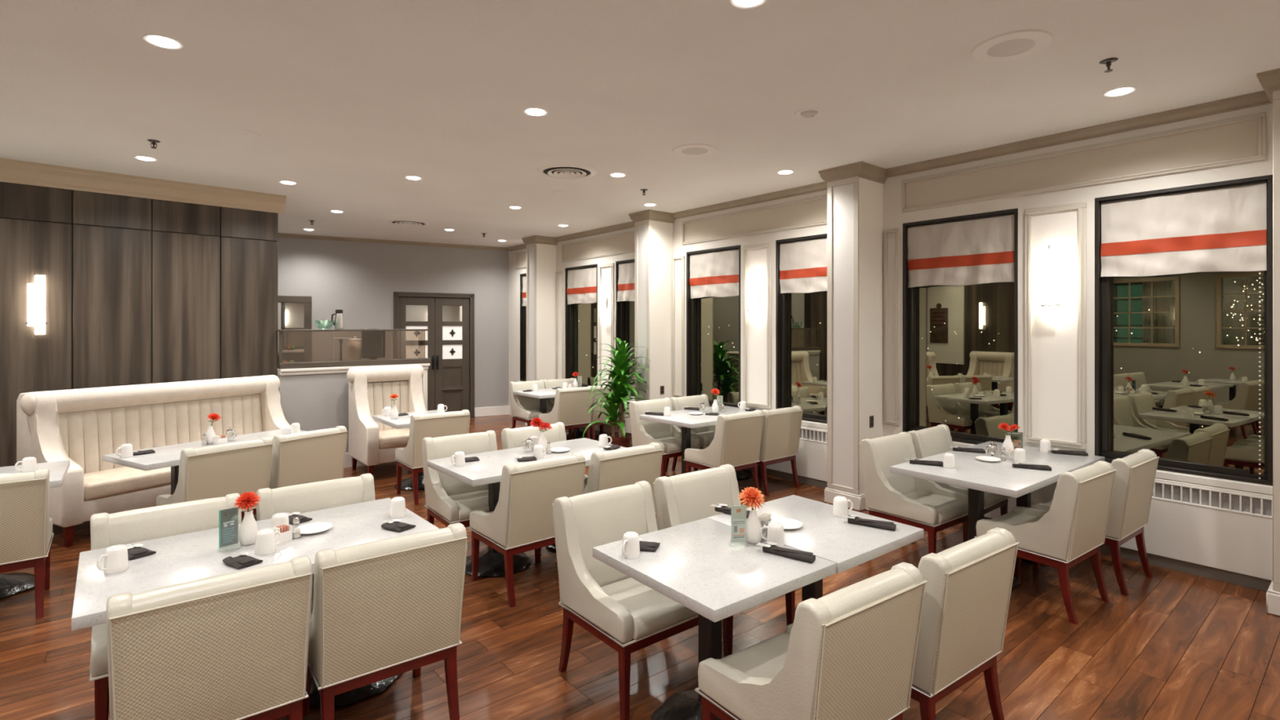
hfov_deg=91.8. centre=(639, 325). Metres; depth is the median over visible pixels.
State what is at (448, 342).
door
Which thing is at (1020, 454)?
coffee mug
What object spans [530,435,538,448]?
coffee mug
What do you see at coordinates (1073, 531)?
dining chair
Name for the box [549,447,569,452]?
plate
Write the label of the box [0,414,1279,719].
floor
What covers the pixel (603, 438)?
coffee mug
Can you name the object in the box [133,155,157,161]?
recessed light
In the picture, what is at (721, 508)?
roll
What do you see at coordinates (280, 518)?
coffee mug
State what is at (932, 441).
dining chair
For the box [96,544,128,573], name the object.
coffee mug
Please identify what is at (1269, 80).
pillar
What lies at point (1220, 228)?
blind
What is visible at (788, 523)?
plate
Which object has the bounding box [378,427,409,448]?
seat cushion
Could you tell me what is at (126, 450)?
coffee mug
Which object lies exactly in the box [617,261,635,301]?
blind
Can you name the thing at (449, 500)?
dining chair
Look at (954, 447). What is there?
roll
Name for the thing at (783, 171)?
recessed light
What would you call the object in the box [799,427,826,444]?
grille
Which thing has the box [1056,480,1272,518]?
grille
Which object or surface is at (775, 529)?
coffee mug
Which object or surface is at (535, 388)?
coffee mug
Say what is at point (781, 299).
window
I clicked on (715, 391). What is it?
flower
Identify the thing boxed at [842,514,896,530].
roll
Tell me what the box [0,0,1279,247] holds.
ceiling
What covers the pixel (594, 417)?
dining chair
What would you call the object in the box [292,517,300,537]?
salt shaker
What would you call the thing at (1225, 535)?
heater
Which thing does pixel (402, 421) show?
dining table
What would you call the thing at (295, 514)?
roll
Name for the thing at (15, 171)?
trim
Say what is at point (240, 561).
napkin
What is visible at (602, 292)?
wall sconce
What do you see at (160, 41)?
recessed light
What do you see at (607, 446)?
roll
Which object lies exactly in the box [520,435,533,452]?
pitcher
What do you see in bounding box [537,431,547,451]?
bud vase
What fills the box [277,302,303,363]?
mirror glass
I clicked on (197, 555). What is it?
dining table
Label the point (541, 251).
pillar
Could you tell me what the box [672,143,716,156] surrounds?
ceiling speaker
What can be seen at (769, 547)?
roll
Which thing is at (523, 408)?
dining chair
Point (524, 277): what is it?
blind
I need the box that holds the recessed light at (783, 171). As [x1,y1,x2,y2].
[776,169,794,174]
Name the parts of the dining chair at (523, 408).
leg, backrest, seat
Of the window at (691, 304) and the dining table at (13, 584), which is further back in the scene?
the window at (691, 304)
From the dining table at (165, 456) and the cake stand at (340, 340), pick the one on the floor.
the dining table at (165, 456)
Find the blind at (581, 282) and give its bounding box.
[566,266,596,304]
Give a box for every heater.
[579,400,631,435]
[744,425,827,488]
[984,477,1272,591]
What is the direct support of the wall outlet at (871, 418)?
attached to the pillar at (855, 191)
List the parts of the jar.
lid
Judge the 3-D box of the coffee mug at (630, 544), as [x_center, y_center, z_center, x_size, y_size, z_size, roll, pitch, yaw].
[-0.039,0.952,2.688,0.080,0.097,0.102,0,0,-1]
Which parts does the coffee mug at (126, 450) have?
handle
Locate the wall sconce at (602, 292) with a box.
[599,283,607,320]
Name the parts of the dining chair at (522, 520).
leg, leg, leg, backrest, seam cord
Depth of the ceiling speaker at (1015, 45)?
3.39 m
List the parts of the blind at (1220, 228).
head rail, bead chain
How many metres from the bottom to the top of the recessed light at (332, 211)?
0.014 m
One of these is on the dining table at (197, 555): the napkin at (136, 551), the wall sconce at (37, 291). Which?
the napkin at (136, 551)
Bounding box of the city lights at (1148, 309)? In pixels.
[578,309,1258,426]
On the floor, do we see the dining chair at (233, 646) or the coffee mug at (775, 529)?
the dining chair at (233, 646)
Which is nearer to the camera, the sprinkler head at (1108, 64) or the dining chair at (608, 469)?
the sprinkler head at (1108, 64)
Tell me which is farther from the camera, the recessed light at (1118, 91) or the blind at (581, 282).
the blind at (581, 282)
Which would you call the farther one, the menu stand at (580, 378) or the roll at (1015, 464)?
the menu stand at (580, 378)
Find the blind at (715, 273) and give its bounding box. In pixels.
[688,248,738,298]
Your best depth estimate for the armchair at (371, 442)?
7.47 m
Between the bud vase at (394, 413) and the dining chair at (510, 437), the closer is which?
the dining chair at (510, 437)
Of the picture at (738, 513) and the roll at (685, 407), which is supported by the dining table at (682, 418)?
the roll at (685, 407)
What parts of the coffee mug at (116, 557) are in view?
handle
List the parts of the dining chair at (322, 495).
seat, backrest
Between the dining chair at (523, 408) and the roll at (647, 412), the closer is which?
the roll at (647, 412)
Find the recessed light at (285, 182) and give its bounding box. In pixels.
[278,180,297,184]
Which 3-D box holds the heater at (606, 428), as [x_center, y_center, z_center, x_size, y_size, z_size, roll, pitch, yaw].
[-0.620,1.426,9.816,0.043,0.648,2.653,0,0,-40]
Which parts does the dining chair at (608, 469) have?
backrest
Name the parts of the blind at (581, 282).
head rail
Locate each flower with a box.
[207,413,221,426]
[233,491,261,511]
[388,394,399,402]
[529,417,551,432]
[711,388,719,399]
[737,486,764,510]
[998,422,1020,435]
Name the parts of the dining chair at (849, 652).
leg, seat, backrest, seam cord, leg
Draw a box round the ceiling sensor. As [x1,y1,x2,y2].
[794,107,823,117]
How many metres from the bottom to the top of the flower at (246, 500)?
0.155 m
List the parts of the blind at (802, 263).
head rail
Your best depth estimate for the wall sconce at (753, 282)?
7.32 m
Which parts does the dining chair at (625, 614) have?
leg, backrest, leg, seat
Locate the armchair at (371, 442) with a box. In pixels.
[346,364,426,475]
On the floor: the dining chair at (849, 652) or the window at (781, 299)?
the dining chair at (849, 652)
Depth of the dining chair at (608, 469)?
4.35 m
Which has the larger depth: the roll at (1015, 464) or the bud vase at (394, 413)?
the bud vase at (394, 413)
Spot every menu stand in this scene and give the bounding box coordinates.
[218,506,238,547]
[577,376,582,386]
[716,395,722,409]
[731,505,746,542]
[1006,431,1022,449]
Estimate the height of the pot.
0.312 m
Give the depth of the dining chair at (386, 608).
2.50 m
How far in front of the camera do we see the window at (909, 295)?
6.00 m
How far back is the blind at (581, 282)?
10.33 m
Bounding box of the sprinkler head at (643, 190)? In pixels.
[640,188,648,195]
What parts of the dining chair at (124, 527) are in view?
leg, backrest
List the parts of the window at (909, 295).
sill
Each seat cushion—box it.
[84,466,170,500]
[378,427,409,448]
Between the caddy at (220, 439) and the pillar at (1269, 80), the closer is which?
the pillar at (1269, 80)
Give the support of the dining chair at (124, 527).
on the floor
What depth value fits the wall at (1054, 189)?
5.23 m
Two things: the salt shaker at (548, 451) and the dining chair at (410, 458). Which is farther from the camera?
the dining chair at (410, 458)
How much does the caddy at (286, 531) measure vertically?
0.068 m
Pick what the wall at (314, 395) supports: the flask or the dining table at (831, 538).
the flask
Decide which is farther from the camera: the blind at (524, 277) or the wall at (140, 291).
the blind at (524, 277)
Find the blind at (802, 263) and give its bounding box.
[779,236,826,293]
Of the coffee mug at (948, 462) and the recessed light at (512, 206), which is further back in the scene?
the recessed light at (512, 206)
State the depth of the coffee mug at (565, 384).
9.87 m
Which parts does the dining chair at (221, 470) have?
backrest, seam cord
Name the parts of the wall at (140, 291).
panel, panel, panel, panel, panel, panel, panel, panel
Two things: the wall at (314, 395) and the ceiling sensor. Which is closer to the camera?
the ceiling sensor
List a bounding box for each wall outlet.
[660,386,664,394]
[869,415,873,427]
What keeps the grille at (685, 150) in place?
attached to the ceiling speaker at (691, 149)
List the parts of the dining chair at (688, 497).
backrest, leg, leg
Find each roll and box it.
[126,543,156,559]
[133,448,155,455]
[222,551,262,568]
[285,511,312,524]
[381,519,415,532]
[398,413,408,416]
[464,456,479,462]
[514,455,537,461]
[603,444,620,449]
[622,538,660,551]
[642,410,663,415]
[681,406,699,410]
[703,411,719,415]
[710,503,750,518]
[745,408,755,411]
[756,542,815,563]
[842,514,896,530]
[905,457,942,466]
[949,445,985,453]
[1008,461,1051,471]
[1048,448,1088,456]
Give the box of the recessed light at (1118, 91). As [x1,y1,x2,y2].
[1102,86,1137,97]
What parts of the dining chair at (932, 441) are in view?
backrest, seat, leg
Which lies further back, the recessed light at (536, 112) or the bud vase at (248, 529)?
the recessed light at (536, 112)
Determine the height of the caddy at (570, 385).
0.068 m
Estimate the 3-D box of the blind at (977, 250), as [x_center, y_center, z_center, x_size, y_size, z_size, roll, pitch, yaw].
[2.901,-0.667,5.653,0.057,0.597,0.943,0,0,-40]
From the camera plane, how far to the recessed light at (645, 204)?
7.84 m
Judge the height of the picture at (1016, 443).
0.053 m
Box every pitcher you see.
[225,426,237,441]
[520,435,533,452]
[698,401,705,412]
[758,512,771,540]
[985,441,998,457]
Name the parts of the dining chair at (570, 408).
leg, backrest, seam cord, leg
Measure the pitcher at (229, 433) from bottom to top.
0.120 m
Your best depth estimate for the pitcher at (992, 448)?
4.71 m
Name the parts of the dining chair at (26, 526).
backrest, seam cord, leg, leg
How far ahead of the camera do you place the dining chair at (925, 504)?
4.68 m
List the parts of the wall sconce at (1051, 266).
lamp shade, tall glass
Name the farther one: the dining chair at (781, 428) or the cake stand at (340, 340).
the cake stand at (340, 340)
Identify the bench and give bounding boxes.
[16,374,291,547]
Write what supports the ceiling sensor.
attached to the ceiling
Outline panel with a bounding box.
[361,331,385,359]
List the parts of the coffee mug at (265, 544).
handle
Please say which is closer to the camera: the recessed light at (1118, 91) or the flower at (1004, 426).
the recessed light at (1118, 91)
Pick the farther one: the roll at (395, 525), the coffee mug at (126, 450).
the coffee mug at (126, 450)
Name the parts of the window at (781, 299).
sill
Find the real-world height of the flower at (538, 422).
0.185 m
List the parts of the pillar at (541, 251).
field panel, panel moulding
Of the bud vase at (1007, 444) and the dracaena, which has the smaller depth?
the bud vase at (1007, 444)
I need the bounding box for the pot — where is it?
[605,432,631,447]
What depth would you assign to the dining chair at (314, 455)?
5.09 m
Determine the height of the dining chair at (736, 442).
0.884 m
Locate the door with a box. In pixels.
[393,291,474,417]
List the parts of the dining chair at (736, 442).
leg, backrest, seam cord, leg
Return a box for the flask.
[331,309,343,329]
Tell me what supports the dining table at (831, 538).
on the floor
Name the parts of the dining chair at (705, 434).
leg, backrest, seat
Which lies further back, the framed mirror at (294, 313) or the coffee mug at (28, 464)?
the framed mirror at (294, 313)
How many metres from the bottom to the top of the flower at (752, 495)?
0.171 m
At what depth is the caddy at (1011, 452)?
4.62 m
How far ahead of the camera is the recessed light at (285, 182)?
6.63 m
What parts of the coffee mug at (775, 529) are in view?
handle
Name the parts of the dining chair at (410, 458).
leg, leg, backrest, seam cord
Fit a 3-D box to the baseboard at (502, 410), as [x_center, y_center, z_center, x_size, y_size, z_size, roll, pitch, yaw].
[-4.576,1.660,11.118,4.596,0.180,0.017,0,0,-29]
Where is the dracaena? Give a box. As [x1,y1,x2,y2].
[582,337,648,447]
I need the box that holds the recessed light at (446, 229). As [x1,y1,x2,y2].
[444,228,455,231]
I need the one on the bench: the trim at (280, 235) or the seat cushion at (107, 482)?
the seat cushion at (107, 482)
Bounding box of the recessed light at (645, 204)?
[643,203,657,206]
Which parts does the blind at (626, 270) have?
head rail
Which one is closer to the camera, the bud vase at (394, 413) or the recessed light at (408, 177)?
the recessed light at (408, 177)
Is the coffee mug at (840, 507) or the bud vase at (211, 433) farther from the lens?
the bud vase at (211, 433)
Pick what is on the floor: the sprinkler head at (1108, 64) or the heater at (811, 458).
the heater at (811, 458)
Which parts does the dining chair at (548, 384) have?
backrest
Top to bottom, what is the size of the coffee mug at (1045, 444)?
0.097 m
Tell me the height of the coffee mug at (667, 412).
0.097 m
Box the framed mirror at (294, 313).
[277,295,311,363]
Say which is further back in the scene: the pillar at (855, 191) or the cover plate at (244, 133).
the pillar at (855, 191)
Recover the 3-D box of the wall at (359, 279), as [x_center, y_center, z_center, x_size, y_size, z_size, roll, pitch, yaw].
[-4.617,0.105,11.190,5.196,3.290,0.151,0,0,-29]
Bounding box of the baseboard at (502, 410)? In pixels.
[474,405,509,417]
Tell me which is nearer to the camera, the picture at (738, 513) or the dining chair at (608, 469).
the picture at (738, 513)
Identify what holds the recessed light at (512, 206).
in the ceiling
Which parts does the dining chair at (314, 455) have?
backrest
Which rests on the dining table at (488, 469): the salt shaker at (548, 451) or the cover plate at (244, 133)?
the salt shaker at (548, 451)
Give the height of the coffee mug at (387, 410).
0.097 m
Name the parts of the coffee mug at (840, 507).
handle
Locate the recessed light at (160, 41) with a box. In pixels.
[142,33,183,49]
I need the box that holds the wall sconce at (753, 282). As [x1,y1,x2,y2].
[747,269,759,319]
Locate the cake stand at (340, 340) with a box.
[330,337,351,360]
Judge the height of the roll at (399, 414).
0.027 m
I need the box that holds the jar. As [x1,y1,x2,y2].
[346,336,361,359]
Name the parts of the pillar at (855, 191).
panel moulding, field panel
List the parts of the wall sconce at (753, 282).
lamp shade, tall glass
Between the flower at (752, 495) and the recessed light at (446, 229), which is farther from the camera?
the recessed light at (446, 229)
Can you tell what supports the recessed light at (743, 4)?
in the ceiling
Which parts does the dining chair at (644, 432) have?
backrest, leg, leg, seat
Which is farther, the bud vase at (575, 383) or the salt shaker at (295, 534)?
the bud vase at (575, 383)
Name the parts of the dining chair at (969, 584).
leg, backrest, seam cord, leg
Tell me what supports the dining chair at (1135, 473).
on the floor
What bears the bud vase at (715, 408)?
on the dining table at (682, 418)
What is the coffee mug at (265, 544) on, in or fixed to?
on the dining table at (197, 555)
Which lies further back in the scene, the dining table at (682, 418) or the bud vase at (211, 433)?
the dining table at (682, 418)
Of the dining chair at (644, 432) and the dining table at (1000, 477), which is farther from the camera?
the dining chair at (644, 432)
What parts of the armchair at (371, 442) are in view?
leg, leg, rail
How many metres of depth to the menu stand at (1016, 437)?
4.93 m
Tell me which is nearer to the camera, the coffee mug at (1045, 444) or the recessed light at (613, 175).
the coffee mug at (1045, 444)
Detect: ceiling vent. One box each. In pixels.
[386,219,429,226]
[536,164,596,179]
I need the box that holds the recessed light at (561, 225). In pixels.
[557,224,568,226]
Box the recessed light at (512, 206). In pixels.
[508,205,522,208]
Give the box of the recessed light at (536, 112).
[523,106,547,116]
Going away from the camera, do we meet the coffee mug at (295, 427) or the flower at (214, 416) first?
the flower at (214, 416)
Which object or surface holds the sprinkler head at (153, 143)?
attached to the ceiling
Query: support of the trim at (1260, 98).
attached to the wall at (1054, 189)
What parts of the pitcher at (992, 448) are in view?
lid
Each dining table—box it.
[0,460,70,599]
[71,497,439,708]
[102,428,306,521]
[372,409,445,490]
[426,437,626,577]
[512,386,591,439]
[592,517,835,719]
[639,405,761,479]
[707,494,923,601]
[889,440,1104,588]
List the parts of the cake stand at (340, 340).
stem, plate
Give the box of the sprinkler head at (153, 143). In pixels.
[146,139,160,148]
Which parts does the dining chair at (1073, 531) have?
seat, leg, leg, backrest, seam cord, leg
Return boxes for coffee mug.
[14,457,36,472]
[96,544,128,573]
[115,443,133,457]
[254,528,282,555]
[271,512,288,528]
[290,422,300,434]
[382,406,391,416]
[389,496,405,518]
[437,404,447,413]
[450,451,465,466]
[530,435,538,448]
[532,384,537,391]
[533,444,546,458]
[562,382,567,388]
[598,434,612,447]
[622,531,639,559]
[663,406,671,416]
[737,400,746,409]
[760,521,784,546]
[832,496,853,517]
[942,453,955,468]
[1008,448,1026,462]
[1039,439,1051,453]
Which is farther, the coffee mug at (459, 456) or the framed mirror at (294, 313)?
the framed mirror at (294, 313)
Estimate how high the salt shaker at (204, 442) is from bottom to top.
0.097 m
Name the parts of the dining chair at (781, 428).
leg, leg, backrest, seam cord, leg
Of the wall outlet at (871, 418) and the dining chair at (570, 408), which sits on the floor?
the dining chair at (570, 408)
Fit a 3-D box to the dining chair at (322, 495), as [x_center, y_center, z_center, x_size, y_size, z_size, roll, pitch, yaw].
[-1.648,1.308,3.279,0.582,0.884,0.624,0,0,-40]
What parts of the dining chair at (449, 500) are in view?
leg, backrest, seat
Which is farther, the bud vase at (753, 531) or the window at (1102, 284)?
the window at (1102, 284)
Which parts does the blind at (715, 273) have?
head rail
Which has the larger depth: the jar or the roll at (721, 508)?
the jar
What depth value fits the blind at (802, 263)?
6.93 m
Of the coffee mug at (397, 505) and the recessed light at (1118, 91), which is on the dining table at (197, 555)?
the coffee mug at (397, 505)
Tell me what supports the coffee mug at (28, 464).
on the dining table at (13, 584)
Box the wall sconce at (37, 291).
[25,271,47,334]
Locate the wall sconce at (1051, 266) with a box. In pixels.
[1040,244,1062,318]
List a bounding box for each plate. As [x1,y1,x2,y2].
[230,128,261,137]
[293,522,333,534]
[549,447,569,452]
[688,412,702,414]
[771,517,802,529]
[975,456,1000,462]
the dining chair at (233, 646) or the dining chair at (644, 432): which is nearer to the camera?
the dining chair at (233, 646)
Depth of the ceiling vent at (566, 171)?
6.13 m
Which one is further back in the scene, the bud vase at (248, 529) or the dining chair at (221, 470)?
the dining chair at (221, 470)
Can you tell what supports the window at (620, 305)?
in the wall at (1054, 189)
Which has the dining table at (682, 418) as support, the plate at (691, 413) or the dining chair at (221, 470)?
the plate at (691, 413)
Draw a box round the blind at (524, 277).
[521,275,526,306]
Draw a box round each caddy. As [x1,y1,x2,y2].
[213,434,227,444]
[270,523,292,543]
[568,383,573,387]
[1007,448,1014,460]
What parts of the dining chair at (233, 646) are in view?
backrest, leg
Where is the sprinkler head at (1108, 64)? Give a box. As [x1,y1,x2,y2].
[1098,57,1118,72]
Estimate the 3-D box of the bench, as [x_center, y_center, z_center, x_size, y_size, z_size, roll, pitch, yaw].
[-4.423,1.147,5.938,0.860,1.207,2.140,0,0,27]
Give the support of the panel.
on the countertop
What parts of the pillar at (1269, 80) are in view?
panel moulding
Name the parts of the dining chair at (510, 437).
backrest, seat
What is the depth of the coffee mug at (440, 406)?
7.13 m
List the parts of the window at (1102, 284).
sill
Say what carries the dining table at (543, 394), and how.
on the floor
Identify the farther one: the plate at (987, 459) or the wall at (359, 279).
the wall at (359, 279)
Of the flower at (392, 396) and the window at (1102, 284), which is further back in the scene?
the flower at (392, 396)
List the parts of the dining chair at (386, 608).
leg, leg, seam cord, backrest, leg, leg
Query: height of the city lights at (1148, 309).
19.980 m
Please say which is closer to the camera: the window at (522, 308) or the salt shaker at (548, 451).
the salt shaker at (548, 451)
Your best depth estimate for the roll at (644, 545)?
2.77 m
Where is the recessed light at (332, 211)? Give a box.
[329,209,344,213]
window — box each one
[517,273,526,382]
[564,263,597,386]
[615,258,635,400]
[686,244,740,407]
[775,233,826,429]
[902,208,1017,447]
[1094,174,1272,494]
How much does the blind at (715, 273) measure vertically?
0.597 m
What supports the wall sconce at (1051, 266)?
attached to the wall at (1054, 189)
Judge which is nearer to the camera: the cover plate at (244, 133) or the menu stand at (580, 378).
the cover plate at (244, 133)
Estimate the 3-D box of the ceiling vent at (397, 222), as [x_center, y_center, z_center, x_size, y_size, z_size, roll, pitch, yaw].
[-3.450,-1.526,9.241,0.600,0.027,0.600,0,0,-40]
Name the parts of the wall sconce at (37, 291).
lamp shade, tall glass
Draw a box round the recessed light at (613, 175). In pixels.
[608,173,626,177]
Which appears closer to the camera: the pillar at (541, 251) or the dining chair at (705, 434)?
the dining chair at (705, 434)
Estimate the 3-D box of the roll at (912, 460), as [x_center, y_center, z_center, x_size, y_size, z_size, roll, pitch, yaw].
[2.057,0.982,4.479,0.254,0.035,0.062,0,0,27]
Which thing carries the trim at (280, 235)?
attached to the wall at (359, 279)
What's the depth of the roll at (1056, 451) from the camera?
4.82 m
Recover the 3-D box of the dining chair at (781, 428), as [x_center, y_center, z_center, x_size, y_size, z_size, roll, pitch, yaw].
[1.347,1.308,6.750,0.582,0.884,0.624,0,0,-39]
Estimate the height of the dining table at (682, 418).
0.750 m
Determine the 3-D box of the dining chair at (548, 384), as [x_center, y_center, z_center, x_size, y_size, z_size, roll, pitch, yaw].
[-1.176,1.308,9.989,0.582,0.884,0.624,0,0,-40]
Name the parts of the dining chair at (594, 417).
leg, leg, leg, backrest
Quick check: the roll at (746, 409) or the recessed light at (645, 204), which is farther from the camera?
the recessed light at (645, 204)
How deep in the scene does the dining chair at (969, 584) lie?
2.41 m
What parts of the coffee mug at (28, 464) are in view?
handle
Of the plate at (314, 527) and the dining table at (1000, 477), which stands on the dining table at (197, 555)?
the plate at (314, 527)
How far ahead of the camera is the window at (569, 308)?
10.64 m
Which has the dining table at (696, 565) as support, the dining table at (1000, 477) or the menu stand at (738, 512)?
the menu stand at (738, 512)
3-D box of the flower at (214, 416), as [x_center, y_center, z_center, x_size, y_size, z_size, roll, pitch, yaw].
[-3.641,0.833,5.299,0.105,0.174,0.099,0,0,-40]
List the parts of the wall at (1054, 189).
panel moulding, field panel, field panel, panel moulding, panel moulding, field panel, panel moulding, field panel, field panel, panel moulding, panel moulding, field panel, field panel, panel moulding, field panel, panel moulding, field panel, panel moulding, field panel, panel moulding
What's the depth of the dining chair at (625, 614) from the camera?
3.06 m
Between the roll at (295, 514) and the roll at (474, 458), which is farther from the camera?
the roll at (474, 458)
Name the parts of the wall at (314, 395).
rail, cap trim, rail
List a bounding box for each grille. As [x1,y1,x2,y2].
[682,147,706,154]
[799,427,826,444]
[987,38,1034,56]
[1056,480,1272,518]
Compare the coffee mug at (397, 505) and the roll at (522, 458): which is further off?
the roll at (522, 458)
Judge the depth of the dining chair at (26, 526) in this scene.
3.68 m
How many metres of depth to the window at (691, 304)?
8.33 m
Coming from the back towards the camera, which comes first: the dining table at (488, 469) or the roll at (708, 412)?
the roll at (708, 412)
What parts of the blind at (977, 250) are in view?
head rail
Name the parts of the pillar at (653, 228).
field panel, panel moulding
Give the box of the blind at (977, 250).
[906,212,1013,288]
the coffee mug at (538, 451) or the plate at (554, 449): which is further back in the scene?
the plate at (554, 449)
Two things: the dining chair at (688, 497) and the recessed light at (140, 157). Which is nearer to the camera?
the dining chair at (688, 497)
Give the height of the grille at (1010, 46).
0.004 m
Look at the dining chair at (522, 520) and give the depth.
3.98 m
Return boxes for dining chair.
[0,469,53,619]
[88,493,241,719]
[106,555,312,719]
[155,437,272,517]
[256,473,375,608]
[269,426,347,488]
[302,522,467,719]
[394,409,470,505]
[422,430,497,527]
[467,453,586,607]
[501,422,587,492]
[509,379,553,428]
[538,386,593,439]
[543,377,590,429]
[551,480,697,719]
[573,385,618,439]
[582,442,662,514]
[628,397,700,476]
[653,463,795,657]
[670,394,715,470]
[683,409,764,489]
[694,562,927,719]
[756,405,803,496]
[857,431,968,554]
[907,424,1010,515]
[910,527,1019,719]
[974,460,1116,624]
[1030,448,1159,595]
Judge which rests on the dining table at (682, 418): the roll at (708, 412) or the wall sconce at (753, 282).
the roll at (708, 412)
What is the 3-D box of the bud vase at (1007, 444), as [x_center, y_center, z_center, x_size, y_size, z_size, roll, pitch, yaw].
[2.859,0.925,4.817,0.082,0.150,0.082,0,0,-40]
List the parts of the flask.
handle, lid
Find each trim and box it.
[0,158,286,213]
[277,233,509,250]
[507,90,1271,251]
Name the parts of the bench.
leg, rail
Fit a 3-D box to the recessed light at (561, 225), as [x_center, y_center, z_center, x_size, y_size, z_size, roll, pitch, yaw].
[-1.176,-1.532,9.487,0.180,0.014,0.180,0,0,-40]
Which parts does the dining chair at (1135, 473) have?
leg, seat, leg, backrest, seam cord, leg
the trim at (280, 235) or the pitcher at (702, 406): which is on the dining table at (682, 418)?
the pitcher at (702, 406)
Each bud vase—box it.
[204,426,215,444]
[238,509,258,545]
[390,404,398,419]
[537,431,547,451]
[573,377,577,387]
[711,399,719,413]
[746,508,762,543]
[1001,435,1013,455]
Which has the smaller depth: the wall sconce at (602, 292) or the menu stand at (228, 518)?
the menu stand at (228, 518)
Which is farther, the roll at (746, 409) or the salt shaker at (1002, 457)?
the roll at (746, 409)
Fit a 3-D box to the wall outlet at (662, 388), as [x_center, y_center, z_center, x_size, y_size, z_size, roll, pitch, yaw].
[0.302,0.870,8.417,0.072,0.114,0.010,0,0,-40]
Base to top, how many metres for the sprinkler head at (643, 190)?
0.061 m
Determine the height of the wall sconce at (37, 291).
0.590 m
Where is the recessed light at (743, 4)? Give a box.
[728,0,766,8]
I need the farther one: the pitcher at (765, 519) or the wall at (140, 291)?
the wall at (140, 291)
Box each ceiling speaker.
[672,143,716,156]
[970,29,1053,62]
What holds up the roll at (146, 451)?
on the dining table at (165, 456)
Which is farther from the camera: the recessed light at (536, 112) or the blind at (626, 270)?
the blind at (626, 270)
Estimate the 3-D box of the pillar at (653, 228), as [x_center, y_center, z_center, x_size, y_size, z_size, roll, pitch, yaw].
[0.179,0.105,8.519,0.505,3.290,0.434,0,0,-40]
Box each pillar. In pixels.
[521,235,557,426]
[628,209,675,401]
[818,161,887,511]
[1256,68,1279,616]
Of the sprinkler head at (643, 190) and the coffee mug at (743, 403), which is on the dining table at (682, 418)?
the coffee mug at (743, 403)
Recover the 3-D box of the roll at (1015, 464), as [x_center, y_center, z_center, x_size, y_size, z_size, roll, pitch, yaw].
[2.734,0.982,4.351,0.254,0.035,0.062,0,0,27]
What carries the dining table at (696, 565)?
on the floor
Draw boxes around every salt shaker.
[201,433,207,444]
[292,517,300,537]
[546,441,551,453]
[1000,447,1005,460]
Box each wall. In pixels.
[0,182,277,466]
[275,328,430,468]
[277,236,508,408]
[508,103,1272,486]
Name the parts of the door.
pane, pane, pane, handle, handle, pane, pane, pane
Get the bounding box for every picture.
[733,508,744,536]
[1012,440,1021,447]
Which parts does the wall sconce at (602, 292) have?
lamp shade, tall glass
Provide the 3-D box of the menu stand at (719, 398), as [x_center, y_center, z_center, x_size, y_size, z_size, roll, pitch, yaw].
[0.939,0.909,7.291,0.092,0.182,0.092,0,0,15]
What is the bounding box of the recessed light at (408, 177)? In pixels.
[404,175,422,180]
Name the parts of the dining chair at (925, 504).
seam cord, leg, backrest, leg, seat, leg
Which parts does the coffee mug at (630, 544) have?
handle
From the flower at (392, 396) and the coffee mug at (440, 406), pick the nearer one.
the flower at (392, 396)

